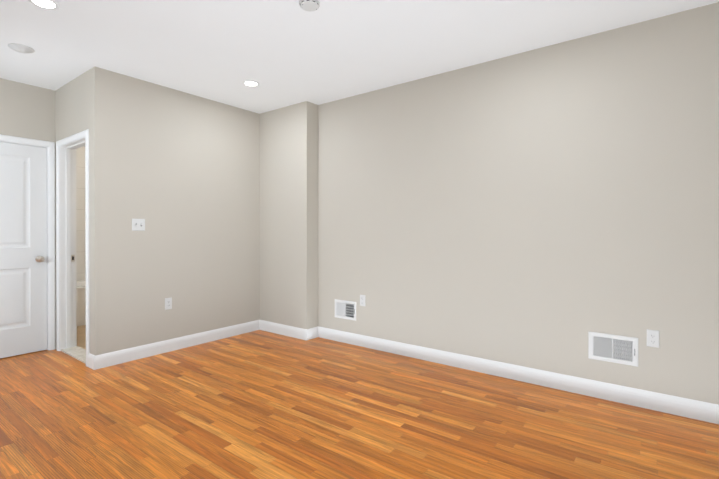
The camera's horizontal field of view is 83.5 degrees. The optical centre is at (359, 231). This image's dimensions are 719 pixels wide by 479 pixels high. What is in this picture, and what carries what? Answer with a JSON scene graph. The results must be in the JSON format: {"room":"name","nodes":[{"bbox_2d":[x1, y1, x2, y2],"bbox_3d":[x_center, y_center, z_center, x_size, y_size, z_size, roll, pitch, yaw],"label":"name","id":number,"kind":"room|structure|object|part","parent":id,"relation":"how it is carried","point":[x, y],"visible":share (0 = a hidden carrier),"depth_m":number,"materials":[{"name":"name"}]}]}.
{"room":"empty bedroom","nodes":[
{"label":"empty bedroom","id":0,"kind":"room"},
{"bbox_2d":[0,78,55,267],"bbox_3d":[-3.890,-0.120,3.136,0.130,2.620,2.490,0,0,37],"label":"wall","id":1,"kind":"structure","parent":0,"point":[27,111],"depth_m":3.91,"materials":[{"name":"beige paint"}]},
{"bbox_2d":[0,142,46,357],"bbox_3d":[-3.366,0.170,3.714,0.100,2.022,0.801,0,0,37],"label":"door","id":2,"kind":"structure","parent":1,"relation":"in","point":[23,249],"depth_m":3.89,"materials":[{"name":"white paint"}]},
{"bbox_3d":[-3.147,0.268,3.974,0.066,0.067,0.067,0,0,37],"label":"knob","id":3,"kind":"part","parent":2,"relation":"part of","materials":[{"name":"silver metal"}]},
{"bbox_2d":[0,134,55,349],"bbox_3d":[-3.414,0.141,3.749,0.149,2.095,0.930,0,0,37],"label":"door frame","id":4,"kind":"structure","parent":1,"relation":"attached to","point":[51,256],"depth_m":4.04,"materials":[{"name":"white paint"}]},
{"bbox_2d":[55,70,88,155],"bbox_3d":[-2.751,-0.122,3.917,1.000,2.620,0.130,0,0,37],"label":"wall","id":5,"kind":"structure","parent":0,"point":[71,107],"depth_m":3.80,"materials":[{"name":"beige paint"}]},
{"bbox_2d":[56,129,89,366],"bbox_3d":[-2.673,0.141,3.854,0.808,2.095,0.160,0,0,37],"label":"door frame","id":6,"kind":"structure","parent":5,"relation":"attached to","point":[67,265],"depth_m":4.03,"materials":[{"name":"white paint"}]},
{"bbox_2d":[76,146,85,280],"bbox_3d":[-3.836,-0.128,5.968,0.130,2.620,2.085,0,0,37],"label":"wall","id":7,"kind":"structure","parent":0,"point":[80,211],"depth_m":5.71,"materials":[{"name":"paint"}]},
{"bbox_2d":[77,325,85,349],"bbox_3d":[-2.773,1.181,5.165,2.540,0.006,1.825,0,0,37],"label":"bathroom tile floor","id":8,"kind":"structure","parent":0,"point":[81,336],"depth_m":4.54,"materials":[{"name":"beige tile"}]},
{"bbox_2d":[77,281,85,325],"bbox_3d":[-3.557,0.938,5.606,0.744,0.490,1.569,0,0,37],"label":"bathtub","id":9,"kind":"object","parent":8,"relation":"on","point":[81,303],"depth_m":5.08,"materials":[{"name":"ceramic"}]},
{"bbox_2d":[89,66,259,355],"bbox_3d":[-1.749,-0.123,4.301,0.130,2.620,1.955,0,0,37],"label":"wall","id":10,"kind":"structure","parent":0,"point":[178,171],"depth_m":3.99,"materials":[{"name":"beige paint"}]},
{"bbox_2d":[132,219,144,230],"bbox_3d":[-2.062,-0.067,3.767,0.018,0.114,0.116,0,0,37],"label":"switch plate","id":11,"kind":"object","parent":10,"relation":"attached to","point":[138,224],"visible":1,"depth_m":3.77,"materials":[{"name":"white plastic"}]},
{"bbox_2d":[165,297,171,309],"bbox_3d":[-1.895,0.713,3.998,0.008,0.115,0.070,0,0,37],"label":"electrical outlet","id":12,"kind":"object","parent":10,"relation":"attached to","point":[168,303],"visible":1,"depth_m":3.99,"materials":[{"name":"white plastic"}]},
{"bbox_2d":[88,320,259,369],"bbox_3d":[-1.751,1.128,4.184,0.014,0.118,1.789,0,0,37],"label":"baseboard","id":13,"kind":"structure","parent":10,"relation":"attached to","point":[134,353],"depth_m":3.97,"materials":[{"name":"white paint"}]},
{"bbox_2d":[260,101,317,328],"bbox_3d":[-0.842,-0.124,4.727,0.800,2.620,0.180,0,0,37],"label":"wall","id":14,"kind":"structure","parent":0,"point":[288,215],"depth_m":4.58,"materials":[{"name":"beige paint"}]},
{"bbox_2d":[260,320,311,340],"bbox_3d":[-0.888,1.127,4.643,0.794,0.118,0.014,0,0,37],"label":"baseboard","id":15,"kind":"structure","parent":14,"relation":"attached to","point":[295,332],"depth_m":4.59,"materials":[{"name":"white paint"}]},
{"bbox_2d":[0,330,718,478],"bbox_3d":[-1.391,1.222,2.470,8.260,0.060,4.705,0,0,37],"label":"floor","id":16,"kind":"structure","parent":0,"point":[259,404],"depth_m":2.52,"materials":[{"name":"brown wood"}]},
{"bbox_2d":[61,346,85,363],"bbox_3d":[-2.664,1.180,3.870,0.684,0.016,0.146,0,0,37],"label":"threshold","id":17,"kind":"object","parent":16,"relation":"on","point":[77,353],"visible":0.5,"depth_m":3.92,"materials":[{"name":"white stone"}]},
{"bbox_2d":[0,0,718,113],"bbox_3d":[-1.391,-1.478,2.462,8.260,0.100,4.705,0,0,37],"label":"ceiling","id":18,"kind":"structure","parent":0,"point":[284,53],"depth_m":2.98,"materials":[{"name":"white paint"}]},
{"bbox_2d":[8,43,34,52],"bbox_3d":[-2.628,-1.416,3.130,0.160,0.028,0.160,0,0,37],"label":"ceiling vent","id":19,"kind":"object","parent":18,"relation":"in","point":[20,48],"visible":1,"depth_m":3.10,"materials":[{"name":"white plastic"}]},
{"bbox_2d":[28,0,59,9],"bbox_3d":[-1.963,-1.425,2.504,0.160,0.006,0.160,0,0,37],"label":"recessed light","id":20,"kind":"object","parent":18,"relation":"in","point":[50,4],"visible":1,"depth_m":2.52,"materials":[{"name":"white paint"}]},
{"bbox_2d":[242,80,259,86],"bbox_3d":[-1.044,-1.429,3.878,0.160,0.006,0.160,0,0,37],"label":"recessed light","id":21,"kind":"object","parent":18,"relation":"in","point":[252,83],"visible":1,"depth_m":3.87,"materials":[{"name":"white paint"}]},
{"bbox_2d":[299,0,319,10],"bbox_3d":[-0.312,-1.413,2.508,0.128,0.030,0.128,0,0,37],"label":"smoke detector","id":22,"kind":"object","parent":18,"relation":"attached to","point":[309,5],"visible":1,"depth_m":2.49,"materials":[{"name":"white plastic"}]},
{"bbox_2d":[318,2,718,404],"bbox_3d":[1.055,-0.121,3.480,5.590,2.620,0.130,0,0,37],"label":"wall","id":23,"kind":"structure","parent":0,"point":[547,208],"depth_m":3.11,"materials":[{"name":"beige paint"}]},
{"bbox_2d":[335,299,355,320],"bbox_3d":[-0.124,0.835,4.356,0.300,0.198,0.126,0,0,37],"label":"air vent","id":24,"kind":"object","parent":23,"relation":"in","point":[344,309],"visible":1,"depth_m":4.33,"materials":[{"name":"metal"}]},
{"bbox_2d":[360,295,364,305],"bbox_3d":[0.031,0.711,4.174,0.070,0.115,0.008,0,0,37],"label":"electrical outlet","id":25,"kind":"object","parent":23,"relation":"attached to","point":[362,300],"visible":1,"depth_m":4.17,"materials":[{"name":"white plastic"}]},
{"bbox_2d":[316,326,718,423],"bbox_3d":[1.330,1.131,3.184,4.530,0.118,0.014,0,0,37],"label":"baseboard","id":26,"kind":"structure","parent":23,"relation":"attached to","point":[685,407],"depth_m":3.10,"materials":[{"name":"white paint"}]},
{"bbox_2d":[588,331,637,366],"bbox_3d":[1.817,0.823,2.882,0.300,0.198,0.126,0,0,37],"label":"air vent","id":27,"kind":"object","parent":23,"relation":"in","point":[619,349],"visible":1,"depth_m":2.84,"materials":[{"name":"metal"}]},
{"bbox_2d":[647,329,658,347],"bbox_3d":[1.969,0.716,2.702,0.070,0.115,0.008,0,0,37],"label":"electrical outlet","id":28,"kind":"object","parent":23,"relation":"attached to","point":[652,338],"visible":1,"depth_m":2.70,"materials":[{"name":"white plastic"}]}
]}

